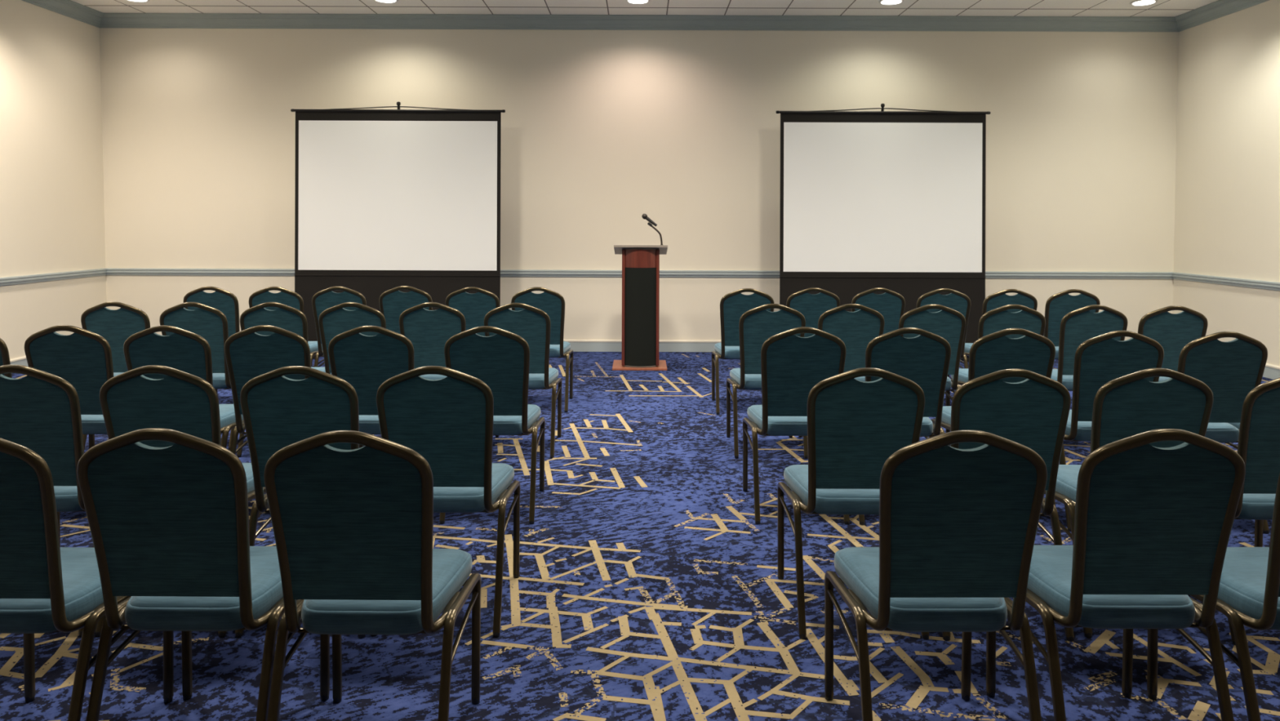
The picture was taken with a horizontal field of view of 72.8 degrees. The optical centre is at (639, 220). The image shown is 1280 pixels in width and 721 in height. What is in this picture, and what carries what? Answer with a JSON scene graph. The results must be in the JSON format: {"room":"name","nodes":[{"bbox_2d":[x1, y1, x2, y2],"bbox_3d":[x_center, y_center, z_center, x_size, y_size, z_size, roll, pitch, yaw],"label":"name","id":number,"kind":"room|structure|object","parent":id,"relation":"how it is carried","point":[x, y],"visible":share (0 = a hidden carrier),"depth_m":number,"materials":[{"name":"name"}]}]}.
{"room":"event hall","nodes":[
{"label":"event hall","id":0,"kind":"room"},
{"bbox_2d":[0,0,106,359],"bbox_3d":[-5.780,-0.403,1.625,0.226,3.563,15.250,0,0,0],"label":"wall","id":1,"kind":"structure","parent":0,"point":[52,205],"depth_m":8.38,"materials":[{"name":"beige paint"}]},
{"bbox_2d":[9,355,28,366],"bbox_3d":[-5.671,1.316,1.631,0.031,0.125,15.259,0,0,0],"label":"baseboard","id":2,"kind":"structure","parent":1,"relation":"attached to","point":[21,360],"depth_m":7.92,"materials":[{"name":"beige paint"}]},
{"bbox_2d":[0,267,106,285],"bbox_3d":[-5.685,0.547,1.631,0.042,0.075,15.259,0,0,0],"label":"trim","id":3,"kind":"structure","parent":1,"relation":"attached to","point":[5,281],"depth_m":8.36,"materials":[{"name":"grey paint"}]},
{"bbox_2d":[22,0,103,27],"bbox_3d":[-5.712,-2.116,1.631,0.128,0.134,15.259,0,0,0],"label":"trim","id":4,"kind":"structure","parent":1,"relation":"attached to","point":[68,8],"depth_m":8.73,"materials":[{"name":"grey paint"}]},
{"bbox_2d":[99,27,1178,340],"bbox_3d":[0.001,-0.382,9.310,12.000,3.563,0.120,0,0,0],"label":"wall","id":5,"kind":"structure","parent":0,"point":[602,131],"depth_m":9.25,"materials":[{"name":"beige paint"}]},
{"bbox_2d":[99,13,1178,31],"bbox_3d":[-0.009,-2.095,9.196,11.534,0.134,0.128,0,0,0],"label":"trim","id":6,"kind":"structure","parent":5,"relation":"attached to","point":[126,20],"depth_m":9.20,"materials":[{"name":"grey paint"}]},
{"bbox_2d":[106,267,1173,279],"bbox_3d":[-0.004,0.568,9.239,11.404,0.075,0.042,0,0,0],"label":"trim","id":7,"kind":"structure","parent":5,"relation":"attached to","point":[110,271],"depth_m":9.22,"materials":[{"name":"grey paint"}]},
{"bbox_2d":[563,339,720,351],"bbox_3d":[-0.003,1.337,9.245,11.368,0.125,0.030,0,0,0],"label":"baseboard","id":8,"kind":"structure","parent":5,"relation":"attached to","point":[576,345],"depth_m":9.23,"materials":[{"name":"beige paint"}]},
{"bbox_2d":[0,351,1279,720],"bbox_3d":[-0.005,1.429,1.675,12.000,0.061,15.350,0,0,0],"label":"floor","id":9,"kind":"structure","parent":0,"point":[648,587],"depth_m":2.90,"materials":[{"name":"carpet"}]},
{"bbox_2d":[0,337,12,377],"bbox_3d":[-3.074,0.930,4.184,0.437,0.914,0.555,0,0,0],"label":"banquet chair","id":10,"kind":"object","parent":9,"relation":"on","point":[4,353],"visible":0.16,"depth_m":3.95,"materials":[{"name":"brown metal"}]},
{"bbox_2d":[0,364,93,635],"bbox_3d":[-2.075,0.934,3.130,0.437,0.914,0.555,0,0,0],"label":"banquet chair","id":11,"kind":"object","parent":9,"relation":"on","point":[40,411],"visible":0.44,"depth_m":2.91,"materials":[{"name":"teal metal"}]},
{"bbox_2d":[24,324,113,448],"bbox_3d":[-2.619,0.932,4.206,0.437,0.914,0.555,0,0,0],"label":"banquet chair","id":12,"kind":"object","parent":9,"relation":"on","point":[82,357],"visible":0.37,"depth_m":3.98,"materials":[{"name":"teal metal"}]},
{"bbox_2d":[0,437,173,720],"bbox_3d":[-1.568,0.936,2.254,0.437,0.914,0.555,0,0,0],"label":"banquet chair","id":13,"kind":"object","parent":9,"relation":"on","point":[46,586],"visible":0.81,"depth_m":2.08,"materials":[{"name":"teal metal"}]},
{"bbox_2d":[80,301,150,449],"bbox_3d":[-3.078,0.930,5.314,0.437,0.914,0.555,0,0,-2],"label":"banquet chair","id":14,"kind":"object","parent":9,"relation":"on","point":[115,326],"visible":0.27,"depth_m":5.08,"materials":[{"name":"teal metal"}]},
{"bbox_2d":[94,364,268,637],"bbox_3d":[-1.605,0.936,3.129,0.437,0.914,0.555,0,0,0],"label":"banquet chair","id":15,"kind":"object","parent":9,"relation":"on","point":[131,401],"visible":0.39,"depth_m":2.89,"materials":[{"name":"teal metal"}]},
{"bbox_2d":[123,325,246,450],"bbox_3d":[-2.164,0.934,4.199,0.437,0.914,0.555,0,0,-1],"label":"banquet chair","id":16,"kind":"object","parent":9,"relation":"on","point":[184,350],"visible":0.33,"depth_m":3.96,"materials":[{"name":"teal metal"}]},
{"bbox_2d":[159,302,234,447],"bbox_3d":[-2.611,0.932,5.304,0.437,0.914,0.555,0,0,0],"label":"banquet chair","id":17,"kind":"object","parent":9,"relation":"on","point":[211,323],"visible":0.37,"depth_m":5.07,"materials":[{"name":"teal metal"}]},
{"bbox_2d":[76,427,329,720],"bbox_3d":[-1.121,0.938,2.269,0.437,0.914,0.555,0,0,0],"label":"banquet chair","id":18,"kind":"object","parent":9,"relation":"on","point":[169,526],"visible":0.91,"depth_m":2.07,"materials":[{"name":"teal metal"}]},
{"bbox_2d":[183,286,239,395],"bbox_3d":[-3.096,0.930,6.489,0.437,0.914,0.555,0,0,0],"label":"banquet chair","id":19,"kind":"object","parent":9,"relation":"on","point":[225,301],"visible":0.34,"depth_m":6.25,"materials":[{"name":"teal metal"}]},
{"bbox_2d":[224,324,311,454],"bbox_3d":[-1.714,0.935,4.224,0.437,0.914,0.555,0,0,0],"label":"banquet chair","id":20,"kind":"object","parent":9,"relation":"on","point":[250,354],"visible":0.34,"depth_m":3.99,"materials":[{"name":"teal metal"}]},
{"bbox_2d":[236,302,331,457],"bbox_3d":[-2.150,0.934,5.319,0.437,0.914,0.555,0,0,0],"label":"banquet chair","id":21,"kind":"object","parent":9,"relation":"on","point":[287,317],"visible":0.23,"depth_m":5.07,"materials":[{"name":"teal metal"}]},
{"bbox_2d":[248,286,324,366],"bbox_3d":[-2.628,0.932,6.494,0.437,0.914,0.555,0,0,0],"label":"banquet chair","id":22,"kind":"object","parent":9,"relation":"on","point":[286,296],"visible":0.3,"depth_m":6.25,"materials":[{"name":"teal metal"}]},
{"bbox_2d":[235,365,364,638],"bbox_3d":[-1.135,0.938,3.127,0.437,0.914,0.555,0,0,0],"label":"banquet chair","id":23,"kind":"object","parent":9,"relation":"on","point":[279,411],"visible":0.44,"depth_m":2.90,"materials":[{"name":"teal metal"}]},
{"bbox_2d":[311,286,366,366],"bbox_3d":[-2.187,0.934,6.533,0.437,0.914,0.555,0,0,0],"label":"banquet chair","id":24,"kind":"object","parent":9,"relation":"on","point":[323,300],"visible":0.37,"depth_m":6.29,"materials":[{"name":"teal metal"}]},
{"bbox_2d":[318,302,386,373],"bbox_3d":[-1.694,0.935,5.330,0.437,0.914,0.555,0,0,0],"label":"banquet chair","id":25,"kind":"object","parent":9,"relation":"on","point":[334,321],"visible":0.29,"depth_m":5.09,"materials":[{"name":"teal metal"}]},
{"bbox_2d":[328,325,414,448],"bbox_3d":[-1.237,0.937,4.219,0.437,0.914,0.555,0,0,0],"label":"banquet chair","id":26,"kind":"object","parent":9,"relation":"on","point":[366,362],"visible":0.37,"depth_m":3.99,"materials":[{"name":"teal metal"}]},
{"bbox_2d":[263,430,480,720],"bbox_3d":[-0.678,0.939,2.254,0.437,0.914,0.555,0,0,0],"label":"banquet chair","id":27,"kind":"object","parent":9,"relation":"on","point":[353,529],"visible":1,"depth_m":2.06,"materials":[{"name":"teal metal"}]},
{"bbox_2d":[290,102,505,359],"bbox_3d":[-2.471,0.089,8.850,2.184,2.601,0.360,0,0,0],"label":"projection screen","id":28,"kind":"object","parent":9,"relation":"on","point":[385,200],"visible":0.77,"depth_m":8.85,"materials":[{"name":"white fabric"}]},
{"bbox_2d":[378,285,432,333],"bbox_3d":[-1.714,0.935,6.599,0.437,0.914,0.555,0,0,1],"label":"banquet chair","id":29,"kind":"object","parent":9,"relation":"on","point":[393,302],"visible":0.23,"depth_m":6.36,"materials":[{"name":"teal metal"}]},
{"bbox_2d":[399,302,466,379],"bbox_3d":[-1.223,0.937,5.344,0.437,0.914,0.555,0,0,0],"label":"banquet chair","id":30,"kind":"object","parent":9,"relation":"on","point":[428,331],"visible":0.37,"depth_m":5.11,"materials":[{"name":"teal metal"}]},
{"bbox_2d":[370,365,519,637],"bbox_3d":[-0.686,0.939,3.137,0.437,0.914,0.555,0,0,0],"label":"banquet chair","id":31,"kind":"object","parent":9,"relation":"on","point":[448,420],"visible":0.69,"depth_m":2.93,"materials":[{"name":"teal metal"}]},
{"bbox_2d":[445,286,499,336],"bbox_3d":[-1.214,0.937,6.517,0.437,0.914,0.555,0,0,0],"label":"banquet chair","id":32,"kind":"object","parent":9,"relation":"on","point":[474,307],"visible":0.22,"depth_m":6.28,"materials":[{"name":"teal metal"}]},
{"bbox_2d":[439,325,545,524],"bbox_3d":[-0.705,0.939,4.217,0.437,0.914,0.555,0,0,0],"label":"banquet chair","id":33,"kind":"object","parent":9,"relation":"on","point":[501,360],"visible":0.71,"depth_m":4.00,"materials":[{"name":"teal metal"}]},
{"bbox_2d":[484,302,561,457],"bbox_3d":[-0.721,0.939,5.329,0.437,0.914,0.555,0,0,0],"label":"banquet chair","id":34,"kind":"object","parent":9,"relation":"on","point":[531,323],"visible":0.58,"depth_m":5.11,"materials":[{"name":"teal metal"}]},
{"bbox_2d":[511,287,573,412],"bbox_3d":[-0.740,0.939,6.534,0.437,0.914,0.555,0,0,0],"label":"banquet chair","id":35,"kind":"object","parent":9,"relation":"on","point":[551,302],"visible":0.6,"depth_m":6.32,"materials":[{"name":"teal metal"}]},
{"bbox_2d":[612,244,667,370],"bbox_3d":[0.000,0.816,8.330,0.514,1.167,0.490,0,0,0],"label":"lectern","id":36,"kind":"object","parent":9,"relation":"on","point":[640,263],"visible":1,"depth_m":8.13,"materials":[{"name":"brown wood"}]},
{"bbox_2d":[647,222,662,244],"bbox_3d":[0.147,0.130,8.130,0.156,0.227,0.040,0,0,0],"label":"gooseneck stand","id":37,"kind":"object","parent":36,"relation":"on","point":[648,223],"visible":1,"depth_m":8.12,"materials":[{"name":"metal"}]},
{"bbox_2d":[641,213,657,226],"bbox_3d":[0.089,-0.002,8.130,0.146,0.121,0.051,0,0,0],"label":"microphone","id":38,"kind":"object","parent":37,"relation":"on","point":[644,216],"visible":1,"depth_m":8.12,"materials":[{"name":"black metal"}]},
{"bbox_2d":[641,213,647,219],"bbox_3d":[0.044,-0.036,8.130,0.055,0.053,0.051,0,0,0],"label":"grille","id":39,"kind":"object","parent":38,"relation":"attached to","point":[644,216],"depth_m":8.11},
{"bbox_2d":[711,288,773,414],"bbox_3d":[0.772,0.945,6.489,0.437,0.914,0.555,0,0,0],"label":"banquet chair","id":40,"kind":"object","parent":9,"relation":"on","point":[733,304],"visible":0.56,"depth_m":6.28,"materials":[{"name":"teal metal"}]},
{"bbox_2d":[726,303,808,457],"bbox_3d":[0.776,0.945,5.339,0.437,0.914,0.555,0,0,0],"label":"banquet chair","id":41,"kind":"object","parent":9,"relation":"on","point":[757,325],"visible":0.62,"depth_m":5.12,"materials":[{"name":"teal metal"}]},
{"bbox_2d":[742,326,849,524],"bbox_3d":[0.749,0.944,4.227,0.437,0.914,0.555,0,0,0],"label":"banquet chair","id":42,"kind":"object","parent":9,"relation":"on","point":[792,365],"visible":0.68,"depth_m":4.02,"materials":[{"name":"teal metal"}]},
{"bbox_2d":[786,287,839,337],"bbox_3d":[1.262,0.946,6.559,0.437,0.914,0.555,0,0,0],"label":"banquet chair","id":43,"kind":"object","parent":9,"relation":"on","point":[811,306],"visible":0.2,"depth_m":6.32,"materials":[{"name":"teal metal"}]},
{"bbox_2d":[799,303,884,437],"bbox_3d":[1.244,0.946,5.354,0.437,0.914,0.555,0,0,0],"label":"banquet chair","id":44,"kind":"object","parent":9,"relation":"on","point":[856,329],"visible":0.27,"depth_m":5.12,"materials":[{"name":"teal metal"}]},
{"bbox_2d":[777,367,928,639],"bbox_3d":[0.753,0.944,3.131,0.437,0.914,0.555,0,0,0],"label":"banquet chair","id":45,"kind":"object","parent":9,"relation":"on","point":[854,426],"visible":0.69,"depth_m":2.92,"materials":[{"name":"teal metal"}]},
{"bbox_2d":[851,287,905,333],"bbox_3d":[1.740,0.948,6.579,0.437,0.914,0.555,0,0,0],"label":"banquet chair","id":46,"kind":"object","parent":9,"relation":"on","point":[891,304],"visible":0.29,"depth_m":6.34,"materials":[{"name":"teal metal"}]},
{"bbox_2d":[775,103,990,361],"bbox_3d":[2.476,0.108,8.850,2.184,2.601,0.360,0,0,0],"label":"projection screen","id":47,"kind":"object","parent":9,"relation":"on","point":[895,201],"visible":0.74,"depth_m":8.85,"materials":[{"name":"white fabric"}]},
{"bbox_2d":[858,327,951,524],"bbox_3d":[1.230,0.946,4.221,0.437,0.914,0.555,0,0,0],"label":"banquet chair","id":48,"kind":"object","parent":9,"relation":"on","point":[924,359],"visible":0.48,"depth_m":3.99,"materials":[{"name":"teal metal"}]},
{"bbox_2d":[898,304,965,399],"bbox_3d":[1.719,0.948,5.338,0.437,0.914,0.555,0,0,0],"label":"banquet chair","id":49,"kind":"object","parent":9,"relation":"on","point":[948,323],"visible":0.35,"depth_m":5.10,"materials":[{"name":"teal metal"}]},
{"bbox_2d":[824,430,1047,720],"bbox_3d":[0.759,0.944,2.279,0.437,0.914,0.555,0,0,-1],"label":"banquet chair","id":50,"kind":"object","parent":9,"relation":"on","point":[957,527],"visible":1,"depth_m":2.08,"materials":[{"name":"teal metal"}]},
{"bbox_2d":[915,288,970,399],"bbox_3d":[2.211,0.950,6.549,0.437,0.914,0.555,0,0,0],"label":"banquet chair","id":51,"kind":"object","parent":9,"relation":"on","point":[958,301],"visible":0.31,"depth_m":6.30,"materials":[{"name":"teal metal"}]},
{"bbox_2d":[928,328,1055,506],"bbox_3d":[1.705,0.948,4.211,0.437,0.914,0.555,0,0,0],"label":"banquet chair","id":52,"kind":"object","parent":9,"relation":"on","point":[994,352],"visible":0.31,"depth_m":3.97,"materials":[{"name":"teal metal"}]},
{"bbox_2d":[945,304,1045,432],"bbox_3d":[2.193,0.950,5.349,0.437,0.914,0.555,0,0,0],"label":"banquet chair","id":53,"kind":"object","parent":9,"relation":"on","point":[997,319],"visible":0.3,"depth_m":5.10,"materials":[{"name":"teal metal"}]},
{"bbox_2d":[955,288,1037,390],"bbox_3d":[2.682,0.952,6.519,0.437,0.914,0.555,0,0,0],"label":"banquet chair","id":54,"kind":"object","parent":9,"relation":"on","point":[999,299],"visible":0.18,"depth_m":6.27,"materials":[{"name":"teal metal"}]},
{"bbox_2d":[942,368,1074,641],"bbox_3d":[1.235,0.946,3.122,0.437,0.914,0.555,0,0,0],"label":"banquet chair","id":55,"kind":"object","parent":9,"relation":"on","point":[1033,412],"visible":0.52,"depth_m":2.89,"materials":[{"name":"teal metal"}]},
{"bbox_2d":[1044,288,1100,359],"bbox_3d":[3.138,0.953,6.529,0.437,0.914,0.555,0,0,0],"label":"banquet chair","id":56,"kind":"object","parent":9,"relation":"on","point":[1058,305],"visible":0.3,"depth_m":6.29,"materials":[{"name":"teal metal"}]},
{"bbox_2d":[1050,304,1127,391],"bbox_3d":[2.672,0.951,5.344,0.437,0.914,0.555,0,0,0],"label":"banquet chair","id":57,"kind":"object","parent":9,"relation":"on","point":[1078,326],"visible":0.33,"depth_m":5.11,"materials":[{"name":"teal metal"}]},
{"bbox_2d":[1059,330,1164,531],"bbox_3d":[2.163,0.950,4.144,0.437,0.914,0.555,0,0,1],"label":"banquet chair","id":58,"kind":"object","parent":9,"relation":"on","point":[1099,360],"visible":0.38,"depth_m":3.92,"materials":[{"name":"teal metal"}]},
{"bbox_2d":[986,428,1245,720],"bbox_3d":[1.239,0.946,2.299,0.437,0.914,0.555,0,0,0],"label":"banquet chair","id":59,"kind":"object","parent":9,"relation":"on","point":[1153,525],"visible":0.91,"depth_m":2.10,"materials":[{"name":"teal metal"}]},
{"bbox_2d":[1044,368,1213,637],"bbox_3d":[1.723,0.948,3.144,0.437,0.914,0.555,0,0,1],"label":"banquet chair","id":60,"kind":"object","parent":9,"relation":"on","point":[1128,405],"visible":0.37,"depth_m":2.91,"materials":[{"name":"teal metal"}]},
{"bbox_2d":[1137,305,1208,382],"bbox_3d":[3.128,0.953,5.314,0.437,0.914,0.555,0,0,2],"label":"banquet chair","id":61,"kind":"object","parent":9,"relation":"on","point":[1173,331],"visible":0.33,"depth_m":5.08,"materials":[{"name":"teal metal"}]},
{"bbox_2d":[1146,473,1279,720],"bbox_3d":[1.710,0.948,2.289,0.437,0.914,0.555,0,0,0],"label":"banquet chair","id":62,"kind":"object","parent":9,"relation":"on","point":[1249,592],"visible":0.71,"depth_m":2.20,"materials":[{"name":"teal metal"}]},
{"bbox_2d":[1177,331,1269,533],"bbox_3d":[2.616,0.951,4.129,0.437,0.914,0.555,0,0,0],"label":"banquet chair","id":63,"kind":"object","parent":9,"relation":"on","point":[1232,369],"visible":0.41,"depth_m":3.90,"materials":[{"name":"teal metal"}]},
{"bbox_2d":[1225,422,1239,448],"bbox_3d":[3.084,0.953,4.119,0.437,0.914,0.555,0,0,0],"label":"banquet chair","id":64,"kind":"object","parent":9,"relation":"on","point":[1235,424],"visible":0.02,"depth_m":4.21,"materials":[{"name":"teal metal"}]},
{"bbox_2d":[1227,377,1279,644],"bbox_3d":[2.188,0.950,3.094,0.437,0.914,0.555,0,0,0],"label":"banquet chair","id":65,"kind":"object","parent":9,"relation":"on","point":[1259,437],"visible":0.51,"depth_m":2.89,"materials":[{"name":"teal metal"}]},
{"bbox_2d":[71,0,1217,17],"bbox_3d":[0.008,-2.203,1.675,12.000,0.080,15.350,0,0,0],"label":"ceiling","id":66,"kind":"structure","parent":0,"point":[1162,8],"depth_m":8.80,"materials":[{"name":"tile"}]},
{"bbox_2d":[128,0,149,2],"bbox_3d":[-4.952,-2.172,8.520,0.240,0.017,0.240,0,0,0],"label":"recessed light","id":67,"kind":"object","parent":66,"relation":"in","point":[140,1],"visible":1,"depth_m":8.57,"materials":[{"name":"white"}]},
{"bbox_2d":[374,0,398,3],"bbox_3d":[-2.497,-2.163,8.520,0.240,0.017,0.240,0,0,0],"label":"recessed light","id":68,"kind":"object","parent":66,"relation":"in","point":[380,1],"visible":1,"depth_m":8.54,"materials":[{"name":"white"}]},
{"bbox_2d":[626,0,649,4],"bbox_3d":[-0.020,-2.154,8.520,0.240,0.017,0.240,0,0,0],"label":"recessed light","id":69,"kind":"object","parent":66,"relation":"in","point":[634,2],"visible":1,"depth_m":8.53,"materials":[{"name":"white"}]},
{"bbox_2d":[878,0,903,4],"bbox_3d":[2.468,-2.144,8.520,0.240,0.017,0.240,0,0,0],"label":"recessed light","id":70,"kind":"object","parent":66,"relation":"in","point":[881,2],"visible":1,"depth_m":8.50,"materials":[{"name":"white"}]},
{"bbox_2d":[1129,0,1157,5],"bbox_3d":[4.948,-2.135,8.520,0.240,0.017,0.240,0,0,0],"label":"recessed light","id":71,"kind":"object","parent":66,"relation":"in","point":[1139,2],"visible":1,"depth_m":8.49,"materials":[{"name":"white"}]},
{"bbox_2d":[1172,0,1279,366],"bbox_3d":[5.768,-0.360,1.625,0.186,3.563,15.250,0,0,0],"label":"wall","id":72,"kind":"structure","parent":0,"point":[1227,201],"depth_m":8.39,"materials":[{"name":"beige paint"}]},
{"bbox_2d":[1174,0,1269,31],"bbox_3d":[5.693,-2.074,1.631,0.128,0.134,15.259,0,0,0],"label":"trim","id":73,"kind":"structure","parent":72,"relation":"attached to","point":[1220,8],"depth_m":8.64,"materials":[{"name":"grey paint"}]},
{"bbox_2d":[1172,271,1279,290],"bbox_3d":[5.677,0.588,1.631,0.042,0.075,15.259,0,0,0],"label":"trim","id":74,"kind":"structure","parent":72,"relation":"attached to","point":[1275,286],"depth_m":8.35,"materials":[{"name":"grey paint"}]},
{"bbox_2d":[1262,363,1279,379],"bbox_3d":[5.666,1.357,1.631,0.030,0.125,15.259,0,0,0],"label":"baseboard","id":75,"kind":"structure","parent":72,"relation":"attached to","point":[1271,371],"depth_m":7.77,"materials":[{"name":"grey paint"}]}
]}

